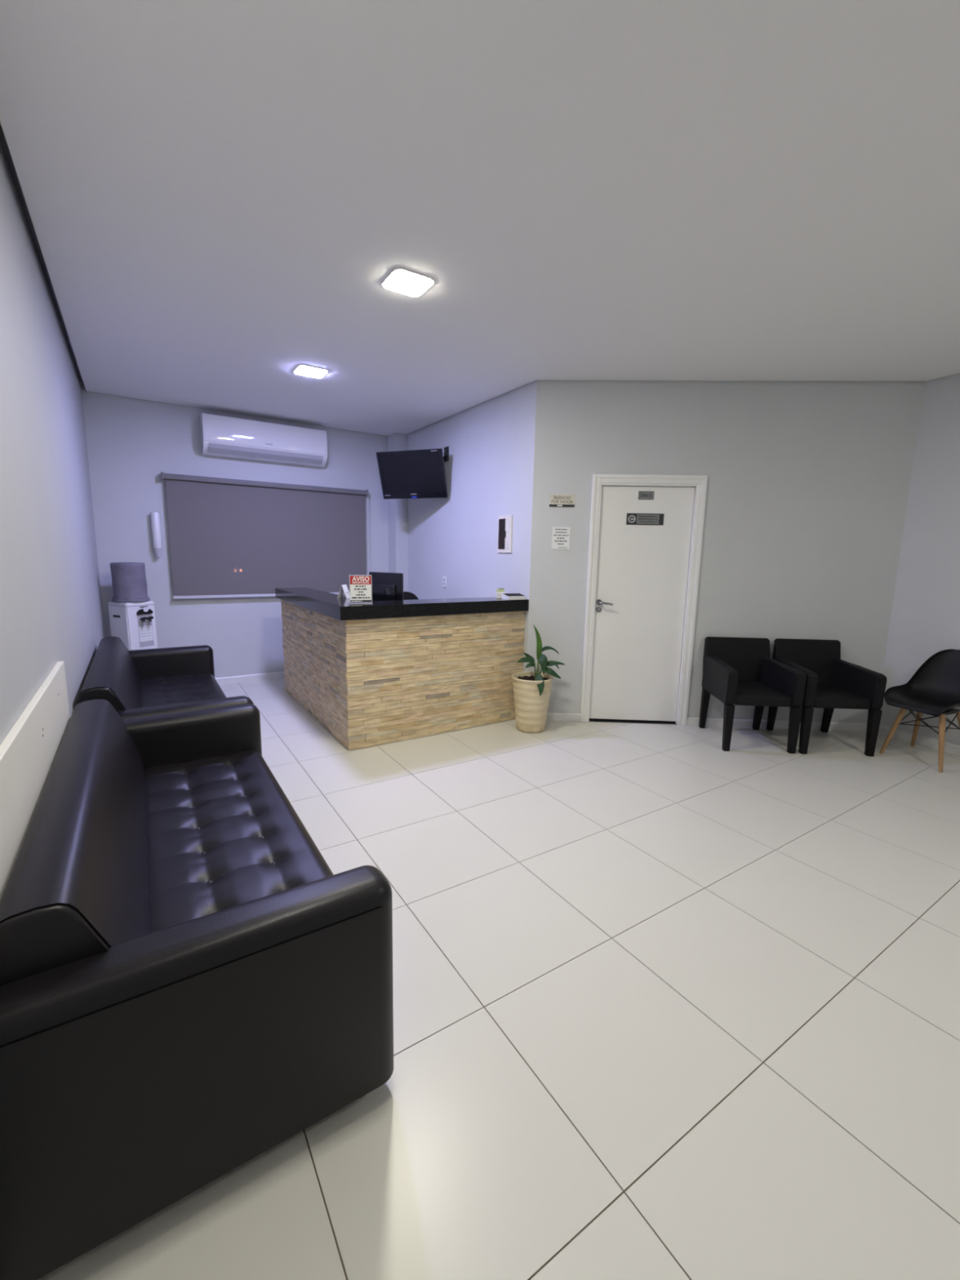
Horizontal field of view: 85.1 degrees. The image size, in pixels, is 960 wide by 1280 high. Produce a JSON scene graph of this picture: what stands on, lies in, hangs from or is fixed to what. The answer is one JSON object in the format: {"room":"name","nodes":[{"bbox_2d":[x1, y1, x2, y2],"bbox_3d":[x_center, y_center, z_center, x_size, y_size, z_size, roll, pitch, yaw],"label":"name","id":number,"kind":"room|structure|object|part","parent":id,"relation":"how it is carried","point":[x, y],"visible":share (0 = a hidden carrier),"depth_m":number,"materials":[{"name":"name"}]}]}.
{"room":"reception waiting room","nodes":[
{"label":"reception waiting room","id":0,"kind":"room"},
{"bbox_2d":[0,122,82,379],"bbox_3d":[0.957,-2.031,2.914,5.679,0.060,8.276,-5,11,-33],"label":"trim","id":1,"kind":"structure","parent":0,"point":[2,133],"depth_m":2.54,"materials":[{"name":"grey"}]},
{"bbox_2d":[0,137,105,744],"bbox_3d":[-1.507,-0.255,1.607,0.120,3.118,8.276,-5,11,-33],"label":"wall","id":2,"kind":"structure","parent":0,"point":[51,610],"depth_m":2.19,"materials":[{"name":"paint"}]},
{"bbox_2d":[0,661,70,899],"bbox_3d":[-0.976,0.467,1.009,0.023,0.305,3.100,-5,11,-33],"label":"wall panel","id":3,"kind":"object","parent":2,"relation":"attached to","point":[28,753],"depth_m":1.47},
{"bbox_2d":[80,379,388,678],"bbox_3d":[-2.401,-0.983,5.969,3.426,3.118,0.120,-5,11,-33],"label":"wall","id":4,"kind":"structure","parent":0,"point":[131,442],"depth_m":5.41,"materials":[{"name":"paint"}]},
{"bbox_2d":[150,511,162,556],"bbox_3d":[-3.255,-1.062,5.268,0.076,0.438,0.086,-5,11,-33],"label":"dispenser","id":5,"kind":"object","parent":4,"relation":"attached to","point":[155,517],"visible":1,"depth_m":5.24,"materials":[{"name":"white plastic"}]},
{"bbox_2d":[215,671,284,684],"bbox_3d":[-2.461,0.418,6.094,3.021,0.072,0.014,-5,11,-33],"label":"baseboard","id":6,"kind":"structure","parent":4,"relation":"attached to","point":[232,679],"depth_m":5.98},
{"bbox_2d":[199,413,327,466],"bbox_3d":[-2.294,-2.134,5.631,1.245,0.384,0.220,-5,11,-33],"label":"air conditioner","id":7,"kind":"object","parent":4,"relation":"attached to","point":[220,435],"visible":1,"depth_m":5.53,"materials":[{"name":"plastic"}]},
{"bbox_2d":[209,413,319,430],"bbox_3d":[-2.301,-2.324,5.618,1.145,0.005,0.120,-5,11,-33],"label":"grille","id":8,"kind":"object","parent":7,"relation":"attached to","point":[210,414],"depth_m":5.54,"materials":[{"name":"grey plastic"}]},
{"bbox_2d":[160,471,369,599],"bbox_3d":[-2.282,-1.124,5.890,2.153,1.263,0.095,-5,11,-33],"label":"roller blind","id":9,"kind":"object","parent":4,"relation":"attached to","point":[228,538],"visible":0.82,"depth_m":5.78,"materials":[{"name":"fabric"}]},
{"bbox_3d":[-2.275,-1.715,5.790,2.112,0.055,0.090,-5,11,-33],"label":"head rail","id":10,"kind":"part","parent":9,"relation":"part of","materials":[{"name":"metal"}]},
{"bbox_3d":[-1.371,-1.248,6.436,0.018,1.050,0.004,-5,11,-33],"label":"pull chain","id":11,"kind":"part","parent":9,"relation":"part of","materials":[{"name":"white plastic"}]},
{"bbox_2d":[387,432,408,591],"bbox_3d":[-1.037,-1.125,6.628,0.165,2.998,0.231,-5,11,-33],"label":"wall column","id":12,"kind":"structure","parent":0,"point":[397,508],"depth_m":6.50,"materials":[{"name":"paint"}]},
{"bbox_2d":[407,380,536,671],"bbox_3d":[-0.246,-0.896,5.692,0.120,3.118,2.705,-5,11,-33],"label":"wall","id":13,"kind":"structure","parent":0,"point":[489,470],"depth_m":5.16,"materials":[{"name":"paint"}]},
{"bbox_2d":[442,576,446,587],"bbox_3d":[-0.397,-0.650,5.837,0.012,0.124,0.080,-5,11,-33],"label":"wall socket","id":14,"kind":"object","parent":13,"relation":"attached to","point":[444,578],"visible":1,"depth_m":5.82,"materials":[{"name":"white plastic"}]},
{"bbox_2d":[443,446,448,462],"bbox_3d":[-0.493,-1.940,5.645,0.342,0.266,0.081,3,9,12],"label":"wall bracket","id":15,"kind":"object","parent":13,"relation":"attached to","point":[446,457],"visible":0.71,"depth_m":5.59,"materials":[{"name":"black plastic"}]},
{"bbox_2d":[376,448,447,498],"bbox_3d":[-0.727,-1.774,5.627,0.775,0.480,0.202,5,10,21],"label":"television","id":16,"kind":"object","parent":15,"relation":"attached to","point":[411,473],"visible":1,"depth_m":5.60,"materials":[{"name":"black plastic"}]},
{"bbox_2d":[497,515,512,552],"bbox_3d":[0.223,-0.973,4.816,0.026,0.336,0.216,-5,11,-33],"label":"breaker panel","id":17,"kind":"object","parent":13,"relation":"attached to","point":[504,523],"visible":1,"depth_m":4.80,"materials":[{"name":"white plastic"}]},
{"bbox_2d":[0,0,959,435],"bbox_3d":[0.964,-1.913,2.940,5.629,0.020,8.252,-5,11,-33],"label":"ceiling","id":18,"kind":"structure","parent":0,"point":[221,197],"depth_m":2.06,"materials":[{"name":"white paint"}]},
{"bbox_2d":[293,364,327,377],"bbox_3d":[-1.353,-2.143,4.179,0.228,0.010,0.228,-5,11,-33],"label":"recessed light","id":19,"kind":"object","parent":18,"relation":"in","point":[304,370],"visible":1,"depth_m":4.16,"materials":[{"name":"white plastic"}]},
{"bbox_2d":[382,267,434,296],"bbox_3d":[-0.384,-1.897,2.781,0.228,0.010,0.228,-5,11,-33],"label":"recessed light","id":20,"kind":"object","parent":18,"relation":"in","point":[404,281],"visible":1,"depth_m":2.76,"materials":[{"name":"white plastic"}]},
{"bbox_2d":[37,677,959,1279],"bbox_3d":[0.898,1.017,3.411,5.679,0.120,8.276,-5,11,-33],"label":"floor","id":21,"kind":"structure","parent":0,"point":[669,1003],"depth_m":1.68,"materials":[{"name":"tile"}]},
{"bbox_2d":[106,600,157,650],"bbox_3d":[-3.298,0.116,5.038,0.331,0.975,0.278,5,10,24],"label":"water dispenser","id":22,"kind":"object","parent":21,"relation":"on","point":[134,623],"visible":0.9,"depth_m":4.90,"materials":[{"name":"white plastic"}]},
{"bbox_2d":[110,562,150,602],"bbox_3d":[-3.308,-0.550,4.938,0.305,0.362,0.304,-5,11,-33],"label":"bottle","id":23,"kind":"object","parent":22,"relation":"on","point":[129,583],"visible":1,"depth_m":4.83,"materials":[{"name":"grey plastic"}]},
{"bbox_2d":[139,617,146,626],"bbox_3d":[-3.168,-0.177,4.928,0.057,0.083,0.060,-5,11,-33],"label":"tap","id":24,"kind":"object","parent":22,"relation":"on","point":[143,620],"depth_m":4.93,"materials":[{"name":"black plastic"}]},
{"bbox_2d":[136,608,152,614],"bbox_3d":[-3.173,-0.274,4.951,0.018,0.053,0.145,5,10,24],"label":"hood","id":25,"kind":"object","parent":22,"relation":"attached to","point":[139,611],"depth_m":4.94,"materials":[{"name":"black plastic"}]},
{"bbox_3d":[-3.184,-0.094,4.983,0.004,0.312,0.135,5,10,24],"label":"tap panel","id":26,"kind":"part","parent":22,"relation":"part of","materials":[{"name":"grey plastic"}]},
{"bbox_3d":[-3.182,-0.059,4.987,0.002,0.142,0.128,5,10,24],"label":"label panel","id":27,"kind":"part","parent":22,"relation":"part of","materials":[{"name":"white paper"}]},
{"bbox_2d":[146,616,153,625],"bbox_3d":[-3.143,-0.185,4.984,0.057,0.083,0.060,-5,11,-33],"label":"tap","id":28,"kind":"object","parent":22,"relation":"on","point":[149,619],"depth_m":4.98,"materials":[{"name":"black plastic"}]},
{"bbox_2d":[79,636,253,719],"bbox_3d":[-2.184,0.465,3.637,0.817,0.778,2.074,-5,11,-33],"label":"sofa","id":29,"kind":"object","parent":21,"relation":"on","point":[144,682],"visible":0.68,"depth_m":3.79,"materials":[{"name":"black leather"}]},
{"bbox_3d":[-2.402,0.426,3.487,0.252,0.655,1.874,-5,11,-33],"label":"backrest","id":30,"kind":"part","parent":29,"relation":"part of","materials":[{"name":"black leather"}]},
{"bbox_3d":[-2.707,0.360,4.436,0.817,0.581,0.150,-5,11,-33],"label":"arm","id":31,"kind":"part","parent":29,"relation":"part of","materials":[{"name":"black leather"}]},
{"bbox_3d":[-2.090,0.575,3.718,0.557,0.310,1.778,-5,11,-33],"label":"seat","id":32,"kind":"part","parent":29,"relation":"part of","materials":[{"name":"black leather"}]},
{"bbox_3d":[-1.663,0.639,2.849,0.817,0.581,0.150,-5,11,-33],"label":"arm","id":33,"kind":"part","parent":29,"relation":"part of","materials":[{"name":"black leather"}]},
{"bbox_2d":[0,699,393,1279],"bbox_3d":[-1.081,0.760,1.958,0.817,0.778,1.936,-5,11,-33],"label":"sofa","id":34,"kind":"object","parent":21,"relation":"on","point":[189,987],"visible":1,"depth_m":1.19,"materials":[{"name":"black leather"}]},
{"bbox_3d":[-1.298,0.721,1.808,0.252,0.655,1.735,-5,11,-33],"label":"backrest","id":35,"kind":"part","parent":34,"relation":"part of","materials":[{"name":"black leather"}]},
{"bbox_3d":[-1.565,0.665,2.700,0.817,0.581,0.150,-5,11,-33],"label":"arm","id":36,"kind":"part","parent":34,"relation":"part of","materials":[{"name":"black leather"}]},
{"bbox_3d":[-0.986,0.869,2.039,0.557,0.311,1.639,-5,11,-33],"label":"seat","id":37,"kind":"part","parent":34,"relation":"part of","materials":[{"name":"black leather"}]},
{"bbox_2d":[280,599,524,750],"bbox_3d":[-0.847,0.138,5.129,1.640,0.995,2.042,-5,11,-33],"label":"reception desk","id":38,"kind":"object","parent":21,"relation":"on","point":[368,682],"depth_m":4.26,"materials":[{"name":"stone"}]},
{"bbox_2d":[368,571,403,600],"bbox_3d":[-0.829,-0.312,4.575,0.370,0.552,0.190,7,11,31],"label":"computer monitor","id":39,"kind":"object","parent":38,"relation":"on","point":[385,586],"visible":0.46,"depth_m":4.51,"materials":[{"name":"black plastic"}]},
{"bbox_2d":[275,587,528,620],"bbox_3d":[-0.847,-0.398,5.015,1.686,0.100,2.093,-5,11,-33],"label":"countertop","id":40,"kind":"structure","parent":38,"relation":"on","point":[326,603],"depth_m":4.18,"materials":[{"name":"black stone"}]},
{"bbox_2d":[337,584,350,598],"bbox_3d":[-1.135,-0.406,4.367,0.090,0.112,0.070,4,10,17],"label":"tent card","id":41,"kind":"object","parent":40,"relation":"on","point":[344,588],"visible":0.97,"depth_m":4.36,"materials":[{"name":"white plastic"}]},
{"bbox_2d":[350,575,371,602],"bbox_3d":[-0.897,-0.382,3.935,0.166,0.212,0.090,-2,10,-17],"label":"sign","id":42,"kind":"object","parent":40,"relation":"on","point":[360,585],"visible":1,"depth_m":3.93,"materials":[{"name":"white paper"}]},
{"bbox_2d":[494,588,505,598],"bbox_3d":[0.178,-0.416,4.660,0.080,0.088,0.070,-1,9,-13],"label":"holder","id":43,"kind":"object","parent":40,"relation":"on","point":[498,594],"visible":0.85,"depth_m":4.63,"materials":[{"name":"white plastic"}]},
{"bbox_2d":[501,593,525,599],"bbox_3d":[0.293,-0.386,4.614,0.170,0.046,0.140,-3,10,-25],"label":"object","id":44,"kind":"object","parent":40,"relation":"on","point":[504,596],"visible":1,"depth_m":4.57,"materials":[{"name":"white plastic"}]},
{"bbox_2d":[403,591,418,599],"bbox_3d":[-0.774,0.054,5.279,0.532,1.115,0.587,0,9,-8],"label":"office chair","id":45,"kind":"object","parent":21,"relation":"on","point":[406,595],"visible":0.09,"depth_m":4.96,"materials":[{"name":"black"}]},
{"bbox_2d":[511,671,553,733],"bbox_3d":[0.441,0.536,4.475,0.352,0.468,0.352,-5,11,-33],"label":"plant pot","id":46,"kind":"object","parent":21,"relation":"on","point":[531,708],"visible":0.9,"depth_m":4.36,"materials":[{"name":"ceramic"}]},
{"bbox_2d":[516,624,564,696],"bbox_3d":[0.506,0.161,4.337,0.398,0.556,0.259,2,9,4],"label":"potted plant","id":47,"kind":"object","parent":46,"relation":"in","point":[542,660],"visible":1,"depth_m":4.37,"materials":[{"name":"green plant"}]},
{"bbox_2d":[698,636,806,753],"bbox_3d":[2.194,0.425,4.295,0.576,0.812,0.617,2,9,3],"label":"armchair","id":48,"kind":"object","parent":21,"relation":"on","point":[737,671],"visible":1,"depth_m":4.25,"materials":[{"name":"black leather"}]},
{"bbox_3d":[1.967,0.598,4.588,0.060,0.368,0.089,2,9,3],"label":"leg","id":49,"kind":"part","parent":48,"relation":"part of","materials":[{"name":"black wood"}]},
{"bbox_3d":[1.951,0.317,4.275,0.073,0.299,0.589,2,9,4],"label":"arm","id":50,"kind":"part","parent":48,"relation":"part of","materials":[{"name":"black leather"}]},
{"bbox_3d":[1.925,0.681,4.073,0.064,0.368,0.058,2,9,3],"label":"leg","id":51,"kind":"part","parent":48,"relation":"part of","materials":[{"name":"black wood"}]},
{"bbox_3d":[2.211,0.207,4.515,0.539,0.452,0.113,2,9,3],"label":"backrest","id":52,"kind":"part","parent":48,"relation":"part of","materials":[{"name":"black leather"}]},
{"bbox_3d":[2.439,0.611,4.566,0.060,0.368,0.089,2,9,3],"label":"leg","id":53,"kind":"part","parent":48,"relation":"part of","materials":[{"name":"black wood"}]},
{"bbox_3d":[2.193,0.430,4.275,0.433,0.086,0.520,2,9,3],"label":"seat","id":54,"kind":"part","parent":48,"relation":"part of","materials":[{"name":"black"}]},
{"bbox_3d":[2.440,0.330,4.252,0.073,0.299,0.589,1,9,1],"label":"arm","id":55,"kind":"part","parent":48,"relation":"part of","materials":[{"name":"black"}]},
{"bbox_3d":[2.426,0.695,4.049,0.064,0.368,0.058,2,9,3],"label":"leg","id":56,"kind":"part","parent":48,"relation":"part of","materials":[{"name":"black wood"}]},
{"bbox_2d":[766,638,886,756],"bbox_3d":[2.780,0.441,4.267,0.576,0.812,0.617,2,9,3],"label":"armchair","id":57,"kind":"object","parent":21,"relation":"on","point":[832,682],"visible":0.84,"depth_m":4.16,"materials":[{"name":"black leather"}]},
{"bbox_3d":[2.553,0.614,4.560,0.060,0.368,0.089,2,9,3],"label":"leg","id":58,"kind":"part","parent":57,"relation":"part of","materials":[{"name":"black wood"}]},
{"bbox_3d":[2.537,0.333,4.247,0.073,0.299,0.589,2,9,4],"label":"arm","id":59,"kind":"part","parent":57,"relation":"part of","materials":[{"name":"black"}]},
{"bbox_3d":[2.511,0.697,4.045,0.064,0.368,0.058,2,9,3],"label":"leg","id":60,"kind":"part","parent":57,"relation":"part of","materials":[{"name":"black wood"}]},
{"bbox_3d":[2.797,0.223,4.487,0.539,0.452,0.113,2,9,3],"label":"backrest","id":61,"kind":"part","parent":57,"relation":"part of","materials":[{"name":"black"}]},
{"bbox_3d":[3.025,0.627,4.537,0.060,0.368,0.089,2,9,3],"label":"leg","id":62,"kind":"part","parent":57,"relation":"part of","materials":[{"name":"black wood"}]},
{"bbox_3d":[2.779,0.445,4.247,0.433,0.086,0.520,2,9,3],"label":"seat","id":63,"kind":"part","parent":57,"relation":"part of","materials":[{"name":"black leather"}]},
{"bbox_3d":[3.026,0.346,4.224,0.073,0.299,0.589,1,9,1],"label":"arm","id":64,"kind":"part","parent":57,"relation":"part of","materials":[{"name":"black leather"}]},
{"bbox_3d":[3.013,0.711,4.021,0.064,0.368,0.058,2,9,3],"label":"leg","id":65,"kind":"part","parent":57,"relation":"part of","materials":[{"name":"black wood"}]},
{"bbox_2d":[879,648,959,772],"bbox_3d":[3.407,0.500,3.936,0.550,0.833,0.471,-3,10,-24],"label":"shell chair","id":66,"kind":"object","parent":21,"relation":"on","point":[934,689],"visible":1,"depth_m":4.01,"materials":[{"name":"black plastic"}]},
{"bbox_3d":[3.201,0.691,4.045,0.139,0.412,0.037,4,10,17],"label":"leg","id":67,"kind":"part","parent":66,"relation":"part of","materials":[{"name":"brown wood"}]},
{"bbox_3d":[3.488,0.676,4.171,0.036,0.414,0.178,8,12,37],"label":"leg","id":68,"kind":"part","parent":66,"relation":"part of","materials":[{"name":"brown wood"}]},
{"bbox_3d":[3.324,0.738,3.772,0.037,0.412,0.139,5,10,25],"label":"leg","id":69,"kind":"part","parent":66,"relation":"part of","materials":[{"name":"brown wood"}]},
{"bbox_3d":[3.399,0.507,3.934,0.240,0.013,0.260,-3,10,-24],"label":"seat mount","id":70,"kind":"part","parent":66,"relation":"part of","materials":[{"name":"black metal"}]},
{"bbox_3d":[3.610,0.723,3.893,0.177,0.414,0.037,3,9,11],"label":"leg","id":71,"kind":"part","parent":66,"relation":"part of","materials":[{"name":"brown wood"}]},
{"bbox_2d":[526,380,924,724],"bbox_3d":[1.978,-0.663,4.527,3.077,3.118,0.120,2,9,3],"label":"wall","id":72,"kind":"structure","parent":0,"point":[808,482],"depth_m":4.37,"materials":[{"name":"paint"}]},
{"bbox_2d":[551,526,570,549],"bbox_3d":[0.695,-0.876,4.496,0.159,0.193,0.005,2,9,3],"label":"notice sheet","id":73,"kind":"object","parent":72,"relation":"attached to","point":[561,535],"visible":1,"depth_m":4.50,"materials":[{"name":"white paper"}]},
{"bbox_2d":[549,494,574,506],"bbox_3d":[0.698,-1.183,4.446,0.214,0.103,0.005,2,9,3],"label":"plaque","id":74,"kind":"object","parent":72,"relation":"attached to","point":[555,500],"visible":1,"depth_m":4.44,"materials":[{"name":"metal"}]},
{"bbox_2d":[546,712,580,721],"bbox_3d":[0.661,0.697,4.748,0.500,0.072,0.014,2,9,3],"label":"baseboard","id":75,"kind":"structure","parent":72,"relation":"attached to","point":[550,716],"depth_m":4.74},
{"bbox_2d":[580,474,707,725],"bbox_3d":[1.401,-0.320,4.581,0.944,2.161,0.152,2,9,3],"label":"door","id":76,"kind":"structure","parent":72,"relation":"attached to","point":[642,581],"depth_m":4.56,"materials":[{"name":"white paint"}]},
{"bbox_3d":[0.960,-0.326,4.564,0.065,2.161,0.020,2,9,3],"label":"casing","id":77,"kind":"part","parent":76,"relation":"part of","materials":[{"name":"white paint"}]},
{"bbox_3d":[1.043,-0.268,4.598,0.048,0.048,0.010,2,9,3],"label":"lock plate","id":78,"kind":"part","parent":76,"relation":"part of","materials":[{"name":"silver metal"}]},
{"bbox_3d":[1.093,-0.318,4.552,0.122,0.033,0.062,2,9,3],"label":"lever","id":79,"kind":"part","parent":76,"relation":"part of","materials":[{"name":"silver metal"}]},
{"bbox_2d":[626,513,664,524],"bbox_3d":[1.407,-1.029,4.458,0.312,0.096,0.005,2,9,3],"label":"name plate","id":80,"kind":"object","parent":76,"relation":"attached to","point":[632,518],"visible":1,"depth_m":4.46,"materials":[{"name":"grey plastic"}]},
{"bbox_2d":[638,491,653,499],"bbox_3d":[1.406,-1.224,4.427,0.129,0.070,0.005,2,9,3],"label":"number plate","id":81,"kind":"object","parent":76,"relation":"attached to","point":[642,495],"visible":1,"depth_m":4.43,"materials":[{"name":"silver metal"}]},
{"bbox_3d":[1.419,-1.345,4.375,0.884,0.071,0.020,2,9,3],"label":"casing","id":82,"kind":"part","parent":76,"relation":"part of","materials":[{"name":"white paint"}]},
{"bbox_3d":[1.838,-0.302,4.522,0.065,2.161,0.020,2,9,3],"label":"casing","id":83,"kind":"part","parent":76,"relation":"part of","materials":[{"name":"white paint"}]},
{"bbox_2d":[686,717,866,731],"bbox_3d":[2.667,0.751,4.652,1.636,0.072,0.015,2,9,3],"label":"baseboard","id":84,"kind":"structure","parent":72,"relation":"attached to","point":[780,724],"depth_m":4.65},
{"bbox_2d":[880,373,959,745],"bbox_3d":[4.411,-0.328,2.757,0.119,3.118,3.803,-4,10,-26],"label":"wall","id":85,"kind":"structure","parent":0,"point":[925,621],"depth_m":4.18,"materials":[{"name":"paint"}]},
{"bbox_2d":[878,724,959,755],"bbox_3d":[4.328,1.061,2.947,0.018,0.072,3.790,-4,10,-27],"label":"baseboard","id":86,"kind":"structure","parent":85,"relation":"attached to","point":[923,740],"depth_m":4.30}
]}

